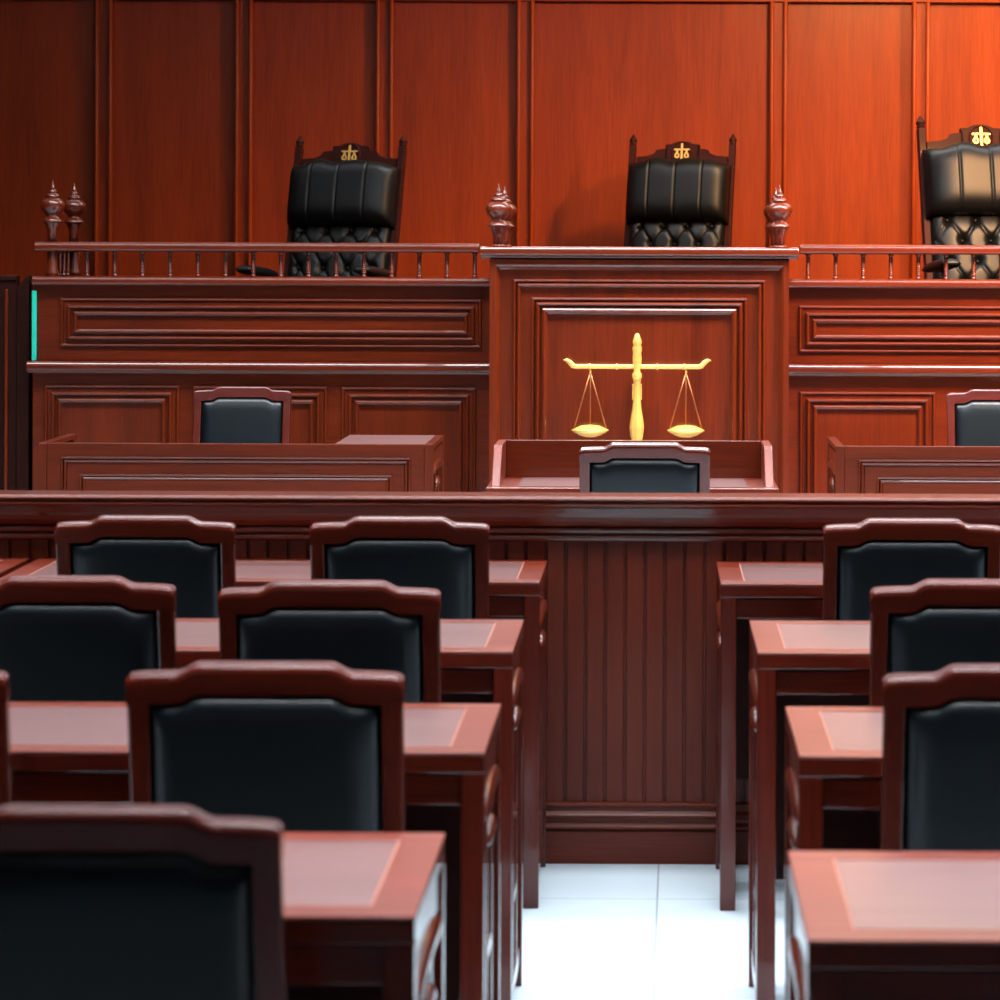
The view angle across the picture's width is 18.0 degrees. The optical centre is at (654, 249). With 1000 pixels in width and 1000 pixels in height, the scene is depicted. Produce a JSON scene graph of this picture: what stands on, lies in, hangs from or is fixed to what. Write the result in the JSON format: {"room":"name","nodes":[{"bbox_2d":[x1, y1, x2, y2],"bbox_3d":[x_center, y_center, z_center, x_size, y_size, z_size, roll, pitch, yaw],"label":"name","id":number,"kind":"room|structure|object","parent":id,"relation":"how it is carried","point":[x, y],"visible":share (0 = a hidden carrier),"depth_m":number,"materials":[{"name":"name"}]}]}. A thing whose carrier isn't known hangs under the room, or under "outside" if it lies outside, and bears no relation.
{"room":"courtroom","nodes":[
{"label":"courtroom","id":0,"kind":"room"},
{"bbox_2d":[0,0,999,386],"bbox_3d":[0.001,-0.261,17.350,10.400,3.550,0.100,0,0,0],"label":"wall","id":1,"kind":"structure","parent":0,"point":[661,74],"depth_m":17.30,"materials":[{"name":"brown wood"}]},
{"bbox_2d":[32,387,32,425],"bbox_3d":[0.496,1.141,15.650,9.400,0.750,3.300,0,0,0],"label":"trim","id":2,"kind":"structure","parent":1,"relation":"attached to","point":[32,387],"depth_m":15.15,"materials":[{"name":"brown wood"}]},
{"bbox_2d":[234,135,406,276],"bbox_3d":[-1.591,0.095,15.204,0.684,1.326,0.711,0,0,16],"label":"chair","id":3,"kind":"object","parent":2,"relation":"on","point":[349,193],"visible":0.62,"depth_m":15.33,"materials":[{"name":"black leather"}]},
{"bbox_2d":[287,159,399,229],"bbox_3d":[-1.535,-0.272,15.397,0.552,0.347,0.194,0,0,16],"label":"cushion","id":4,"kind":"object","parent":3,"relation":"on","point":[324,194],"depth_m":15.33,"materials":[{"name":"black leather"}]},
{"bbox_2d":[624,133,736,246],"bbox_3d":[0.065,0.072,16.404,0.684,1.384,0.711,0,0,14],"label":"chair","id":5,"kind":"object","parent":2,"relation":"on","point":[681,194],"visible":0.45,"depth_m":16.54,"materials":[{"name":"black leather"}]},
{"bbox_2d":[625,157,731,224],"bbox_3d":[0.115,-0.311,16.599,0.552,0.362,0.194,0,0,14],"label":"cushion","id":6,"kind":"object","parent":5,"relation":"on","point":[660,190],"depth_m":16.53,"materials":[{"name":"black leather"}]},
{"bbox_2d":[93,0,113,275],"bbox_3d":[-3.025,-0.312,17.271,0.099,2.128,0.058,0,0,0],"label":"trim","id":7,"kind":"structure","parent":1,"relation":"attached to","point":[103,9],"depth_m":17.27,"materials":[{"name":"brown wood"}]},
{"bbox_2d":[234,0,253,275],"bbox_3d":[-2.256,-0.309,17.271,0.099,2.128,0.058,0,0,0],"label":"trim","id":8,"kind":"structure","parent":1,"relation":"attached to","point":[244,9],"depth_m":17.25,"materials":[{"name":"brown wood"}]},
{"bbox_2d":[375,0,393,157],"bbox_3d":[-1.484,-0.306,17.271,0.099,2.128,0.058,0,0,0],"label":"trim","id":9,"kind":"structure","parent":1,"relation":"attached to","point":[384,58],"depth_m":17.27,"materials":[{"name":"brown wood"}]},
{"bbox_2d":[516,0,534,246],"bbox_3d":[-0.713,-0.303,17.271,0.099,2.128,0.058,0,0,0],"label":"trim","id":10,"kind":"structure","parent":1,"relation":"attached to","point":[525,24],"depth_m":17.25,"materials":[{"name":"brown wood"}]},
{"bbox_2d":[231,0,999,2],"bbox_3d":[0.005,-1.423,17.275,10.400,0.125,0.050,0,0,0],"label":"trim","id":11,"kind":"structure","parent":1,"relation":"attached to","point":[752,1],"depth_m":17.25,"materials":[{"name":"brown wood"}]},
{"bbox_2d":[769,1,787,245],"bbox_3d":[0.674,-0.297,17.271,0.099,2.128,0.058,0,0,0],"label":"trim","id":12,"kind":"structure","parent":1,"relation":"attached to","point":[778,19],"depth_m":17.25,"materials":[{"name":"brown wood"}]},
{"bbox_2d":[911,2,929,278],"bbox_3d":[1.454,-0.294,17.271,0.099,2.128,0.058,0,0,0],"label":"trim","id":13,"kind":"structure","parent":1,"relation":"attached to","point":[920,28],"depth_m":17.25,"materials":[{"name":"brown wood"}]},
{"bbox_2d":[513,864,783,999],"bbox_3d":[-0.006,1.564,7.200,10.400,0.100,20.400,0,0,0],"label":"floor","id":14,"kind":"structure","parent":0,"point":[596,931],"depth_m":6.95,"materials":[{"name":"tile"}]},
{"bbox_2d":[0,671,13,805],"bbox_3d":[-1.138,1.051,4.813,0.402,0.917,0.552,0,0,0],"label":"chair","id":15,"kind":"object","parent":14,"relation":"on","point":[6,776],"visible":0.16,"depth_m":4.57,"materials":[{"name":"brown wood"}]},
{"bbox_2d":[0,558,29,577],"bbox_3d":[-2.165,1.130,7.495,1.260,0.751,0.520,0,0,0],"label":"table","id":16,"kind":"object","parent":14,"relation":"on","point":[7,565],"visible":0.07,"depth_m":7.62,"materials":[{"name":"brown wood"}]},
{"bbox_2d":[0,275,32,489],"bbox_3d":[-3.450,0.805,13.873,1.400,1.391,0.084,0,0,0],"label":"wall","id":17,"kind":"structure","parent":14,"relation":"on","point":[15,297],"depth_m":13.85,"materials":[{"name":"brown wood"}]},
{"bbox_2d":[0,575,177,701],"bbox_3d":[-1.075,1.051,5.993,0.402,0.917,0.552,0,0,0],"label":"chair","id":18,"kind":"object","parent":14,"relation":"on","point":[64,638],"visible":0.34,"depth_m":5.73,"materials":[{"name":"black leather"}]},
{"bbox_2d":[0,804,286,999],"bbox_3d":[-0.601,1.053,3.633,0.402,0.917,0.552,0,0,0],"label":"chair","id":19,"kind":"object","parent":14,"relation":"on","point":[98,901],"visible":1,"depth_m":3.37,"materials":[{"name":"black leather"}]},
{"bbox_2d":[55,515,236,617],"bbox_3d":[-1.140,1.051,7.293,0.402,0.917,0.552,0,0,0],"label":"chair","id":20,"kind":"object","parent":14,"relation":"on","point":[194,556],"visible":0.35,"depth_m":7.03,"materials":[{"name":"black leather"}]},
{"bbox_2d":[38,434,443,491],"bbox_3d":[-1.599,1.123,12.296,1.515,0.770,0.609,0,0,0],"label":"desk","id":21,"kind":"object","parent":14,"relation":"on","point":[355,463],"visible":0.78,"depth_m":12.00,"materials":[{"name":"brown wood"}]},
{"bbox_2d":[192,387,291,442],"bbox_3d":[-1.700,1.035,12.717,0.402,0.944,0.552,0,0,0],"label":"chair","id":22,"kind":"object","parent":14,"relation":"on","point":[220,414],"visible":0.41,"depth_m":12.93,"materials":[{"name":"black leather"}]},
{"bbox_2d":[10,702,500,999],"bbox_3d":[-0.885,1.135,5.040,1.260,0.751,0.520,0,0,0],"label":"table","id":23,"kind":"object","parent":14,"relation":"on","point":[63,752],"visible":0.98,"depth_m":4.85,"materials":[{"name":"brown wood"}]},
{"bbox_2d":[14,803,460,807],"bbox_3d":[-0.884,0.845,5.037,1.178,0.012,0.446,0,0,0],"label":"shelf","id":24,"kind":"object","parent":23,"relation":"attached to","point":[408,805],"depth_m":4.81,"materials":[{"name":"brown wood"}]},
{"bbox_2d":[26,276,489,491],"bbox_3d":[-1.735,0.813,13.947,2.026,1.389,0.386,0,0,0],"label":"bench","id":25,"kind":"object","parent":14,"relation":"on","point":[121,359],"depth_m":13.80,"materials":[{"name":"brown wood"}]},
{"bbox_2d":[34,180,479,277],"bbox_3d":[-1.746,-0.093,14.075,1.950,0.422,0.556,0,0,0],"label":"balustrade","id":26,"kind":"object","parent":25,"relation":"on","point":[52,206],"visible":1,"depth_m":13.81,"materials":[{"name":"brown wood"}]},
{"bbox_2d":[125,661,405,832],"bbox_3d":[-0.565,1.053,4.813,0.402,0.917,0.552,0,0,0],"label":"chair","id":27,"kind":"object","parent":14,"relation":"on","point":[305,746],"visible":0.42,"depth_m":4.55,"materials":[{"name":"black leather"}]},
{"bbox_2d":[0,558,546,907],"bbox_3d":[-0.891,1.135,7.495,1.260,0.751,0.520,0,0,0],"label":"table","id":28,"kind":"object","parent":14,"relation":"on","point":[518,588],"visible":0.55,"depth_m":7.25,"materials":[{"name":"brown wood"}]},
{"bbox_2d":[490,617,523,619],"bbox_3d":[-0.890,0.845,7.492,1.178,0.012,0.446,0,0,0],"label":"shelf","id":29,"kind":"object","parent":28,"relation":"attached to","point":[517,618],"depth_m":7.27,"materials":[{"name":"brown wood"}]},
{"bbox_2d":[217,580,441,702],"bbox_3d":[-0.588,1.053,5.933,0.402,0.917,0.552,0,0,0],"label":"chair","id":30,"kind":"object","parent":14,"relation":"on","point":[370,625],"visible":0.34,"depth_m":5.67,"materials":[{"name":"black leather"}]},
{"bbox_2d":[176,618,523,999],"bbox_3d":[-0.897,1.135,6.245,1.260,0.751,0.520,0,0,0],"label":"table","id":31,"kind":"object","parent":14,"relation":"on","point":[482,660],"visible":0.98,"depth_m":6.03,"materials":[{"name":"brown wood"}]},
{"bbox_2d":[442,693,492,695],"bbox_3d":[-0.896,0.845,6.242,1.178,0.012,0.446,0,0,0],"label":"shelf","id":32,"kind":"object","parent":31,"relation":"attached to","point":[443,694],"depth_m":6.02,"materials":[{"name":"brown wood"}]},
{"bbox_2d":[284,832,444,999],"bbox_3d":[-0.901,1.135,3.865,1.260,0.751,0.520,0,0,0],"label":"table","id":33,"kind":"object","parent":14,"relation":"on","point":[365,911],"visible":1,"depth_m":3.74,"materials":[{"name":"brown wood"}]},
{"bbox_2d":[286,985,382,987],"bbox_3d":[-0.900,0.845,3.862,1.178,0.012,0.446,0,0,0],"label":"shelf","id":34,"kind":"object","parent":33,"relation":"attached to","point":[287,986],"depth_m":3.64,"materials":[{"name":"brown wood"}]},
{"bbox_2d":[309,516,489,618],"bbox_3d":[-0.572,1.053,7.293,0.402,0.917,0.552,0,0,0],"label":"chair","id":35,"kind":"object","parent":14,"relation":"on","point":[450,557],"visible":0.4,"depth_m":7.03,"materials":[{"name":"black leather"}]},
{"bbox_2d":[0,490,999,863],"bbox_3d":[-0.004,1.060,7.793,8.800,0.908,0.144,0,0,0],"label":"wall","id":36,"kind":"structure","parent":14,"relation":"on","point":[631,577],"depth_m":7.78,"materials":[{"name":"brown wood"}]},
{"bbox_2d":[486,440,778,492],"bbox_3d":[-0.074,1.080,10.460,0.948,0.868,0.520,0,0,0],"label":"desk","id":37,"kind":"object","parent":14,"relation":"on","point":[736,466],"visible":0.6,"depth_m":10.68,"materials":[{"name":"brown wood"}]},
{"bbox_2d":[486,477,778,492],"bbox_3d":[-0.073,0.787,10.460,0.948,0.030,0.520,0,0,0],"label":"countertop","id":38,"kind":"structure","parent":37,"relation":"on","point":[509,484],"depth_m":10.20,"materials":[{"name":"brown wood"}]},
{"bbox_2d":[480,246,798,492],"bbox_3d":[-0.069,0.750,13.751,1.352,1.527,0.798,0,0,0],"label":"bench","id":39,"kind":"object","parent":14,"relation":"on","point":[728,307],"visible":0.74,"depth_m":13.40,"materials":[{"name":"brown wood"}]},
{"bbox_2d":[486,183,511,245],"bbox_3d":[-0.670,-0.150,13.500,0.112,0.270,0.112,0,0,0],"label":"finial","id":40,"kind":"object","parent":39,"relation":"on","point":[498,210],"visible":0.99,"depth_m":13.47,"materials":[{"name":"brown wood"}]},
{"bbox_2d":[502,186,516,245],"bbox_3d":[-0.672,-0.150,14.060,0.112,0.270,0.112,0,0,0],"label":"finial","id":41,"kind":"object","parent":39,"relation":"on","point":[510,217],"visible":0.42,"depth_m":14.04,"materials":[{"name":"brown wood"}]},
{"bbox_2d":[563,333,710,439],"bbox_3d":[-0.076,0.606,13.303,0.624,0.508,0.183,0,0,0],"label":"scale","id":42,"kind":"object","parent":39,"relation":"attached to","point":[636,422],"visible":0.95,"depth_m":13.28,"materials":[{"name":"gold metal"}]},
{"bbox_2d":[763,188,777,246],"bbox_3d":[0.540,-0.146,14.060,0.112,0.270,0.112,0,0,0],"label":"finial","id":43,"kind":"object","parent":39,"relation":"on","point":[775,192],"visible":0.32,"depth_m":14.04,"materials":[{"name":"brown wood"}]},
{"bbox_2d":[767,185,792,246],"bbox_3d":[0.534,-0.146,13.500,0.112,0.270,0.112,0,0,0],"label":"finial","id":44,"kind":"object","parent":39,"relation":"on","point":[779,211],"visible":0.99,"depth_m":13.47,"materials":[{"name":"brown wood"}]},
{"bbox_2d":[579,442,709,492],"bbox_3d":[-0.033,1.051,9.883,0.402,0.926,0.552,0,0,0],"label":"chair","id":45,"kind":"object","parent":14,"relation":"on","point":[615,467],"visible":0.31,"depth_m":9.62,"materials":[{"name":"black leather"}]},
{"bbox_2d":[715,561,822,910],"bbox_3d":[0.775,1.142,7.475,1.260,0.751,0.520,0,0,0],"label":"table","id":46,"kind":"object","parent":14,"relation":"on","point":[745,591],"visible":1,"depth_m":7.23,"materials":[{"name":"brown wood"}]},
{"bbox_2d":[737,619,821,620],"bbox_3d":[0.776,0.851,7.472,1.178,0.012,0.446,0,0,0],"label":"shelf","id":47,"kind":"object","parent":46,"relation":"attached to","point":[737,619],"depth_m":7.25,"materials":[{"name":"brown wood"}]},
{"bbox_2d":[748,620,869,999],"bbox_3d":[0.819,1.142,6.245,1.260,0.751,0.520,0,0,0],"label":"table","id":48,"kind":"object","parent":14,"relation":"on","point":[792,663],"visible":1,"depth_m":6.00,"materials":[{"name":"brown wood"}]},
{"bbox_2d":[776,669,868,697],"bbox_3d":[0.820,0.851,6.242,1.178,0.012,0.446,0,0,0],"label":"shelf","id":49,"kind":"object","parent":48,"relation":"attached to","point":[784,688],"depth_m":6.00,"materials":[{"name":"brown wood"}]},
{"bbox_2d":[784,706,881,999],"bbox_3d":[0.842,1.142,5.020,1.260,0.751,0.520,0,0,0],"label":"table","id":50,"kind":"object","parent":14,"relation":"on","point":[833,755],"visible":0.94,"depth_m":4.91,"materials":[{"name":"brown wood"}]},
{"bbox_2d":[823,809,879,811],"bbox_3d":[0.843,0.851,5.017,1.178,0.012,0.446,0,0,0],"label":"shelf","id":51,"kind":"object","parent":50,"relation":"attached to","point":[824,810],"depth_m":4.79,"materials":[{"name":"brown wood"}]},
{"bbox_2d":[787,851,999,999],"bbox_3d":[0.793,1.142,3.750,1.260,0.751,0.520,0,0,0],"label":"table","id":52,"kind":"object","parent":14,"relation":"on","point":[863,925],"visible":1,"depth_m":3.61,"materials":[{"name":"brown wood"}]},
{"bbox_2d":[788,278,999,492],"bbox_3d":[1.587,0.826,13.947,2.033,1.389,0.386,0,0,0],"label":"bench","id":53,"kind":"object","parent":14,"relation":"on","point":[873,362],"visible":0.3,"depth_m":13.80,"materials":[{"name":"brown wood"}]},
{"bbox_2d":[799,245,999,279],"bbox_3d":[1.599,0.055,13.847,1.928,0.151,0.086,0,0,0],"label":"balustrade","id":54,"kind":"object","parent":53,"relation":"on","point":[891,250],"visible":1,"depth_m":13.81,"materials":[{"name":"brown wood"}]},
{"bbox_2d":[822,518,999,620],"bbox_3d":[0.574,1.058,7.293,0.402,0.917,0.552,0,0,0],"label":"chair","id":55,"kind":"object","parent":14,"relation":"on","point":[858,558],"visible":0.33,"depth_m":7.03,"materials":[{"name":"black leather"}]},
{"bbox_2d":[827,437,999,493],"bbox_3d":[1.437,1.135,12.296,1.510,0.770,0.609,0,0,0],"label":"desk","id":56,"kind":"object","parent":14,"relation":"on","point":[850,469],"visible":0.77,"depth_m":12.00,"materials":[{"name":"brown wood"}]},
{"bbox_2d":[868,579,999,706],"bbox_3d":[0.591,1.058,5.993,0.402,0.917,0.552,0,0,0],"label":"chair","id":57,"kind":"object","parent":14,"relation":"on","point":[928,625],"visible":0.37,"depth_m":5.72,"materials":[{"name":"black leather"}]},
{"bbox_2d":[880,664,999,851],"bbox_3d":[0.528,1.058,4.813,0.402,0.917,0.552,0,0,0],"label":"chair","id":58,"kind":"object","parent":14,"relation":"on","point":[940,758],"visible":0.52,"depth_m":4.55,"materials":[{"name":"brown wood"}]},
{"bbox_2d":[946,390,999,445],"bbox_3d":[1.399,1.047,12.717,0.402,0.944,0.552,0,0,0],"label":"chair","id":59,"kind":"object","parent":14,"relation":"on","point":[973,416],"visible":0.4,"depth_m":12.93,"materials":[{"name":"black leather"}]},
{"bbox_2d":[916,116,999,278],"bbox_3d":[1.623,0.062,14.809,0.739,1.416,0.768,0,0,-10],"label":"chair","id":60,"kind":"object","parent":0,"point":[959,174],"visible":0.6,"depth_m":14.94,"materials":[{"name":"black leather"}]},
{"bbox_2d":[922,142,999,218],"bbox_3d":[1.587,-0.330,15.023,0.596,0.370,0.209,0,0,-10],"label":"cushion","id":61,"kind":"object","parent":60,"relation":"on","point":[961,180],"depth_m":14.93,"materials":[{"name":"black leather"}]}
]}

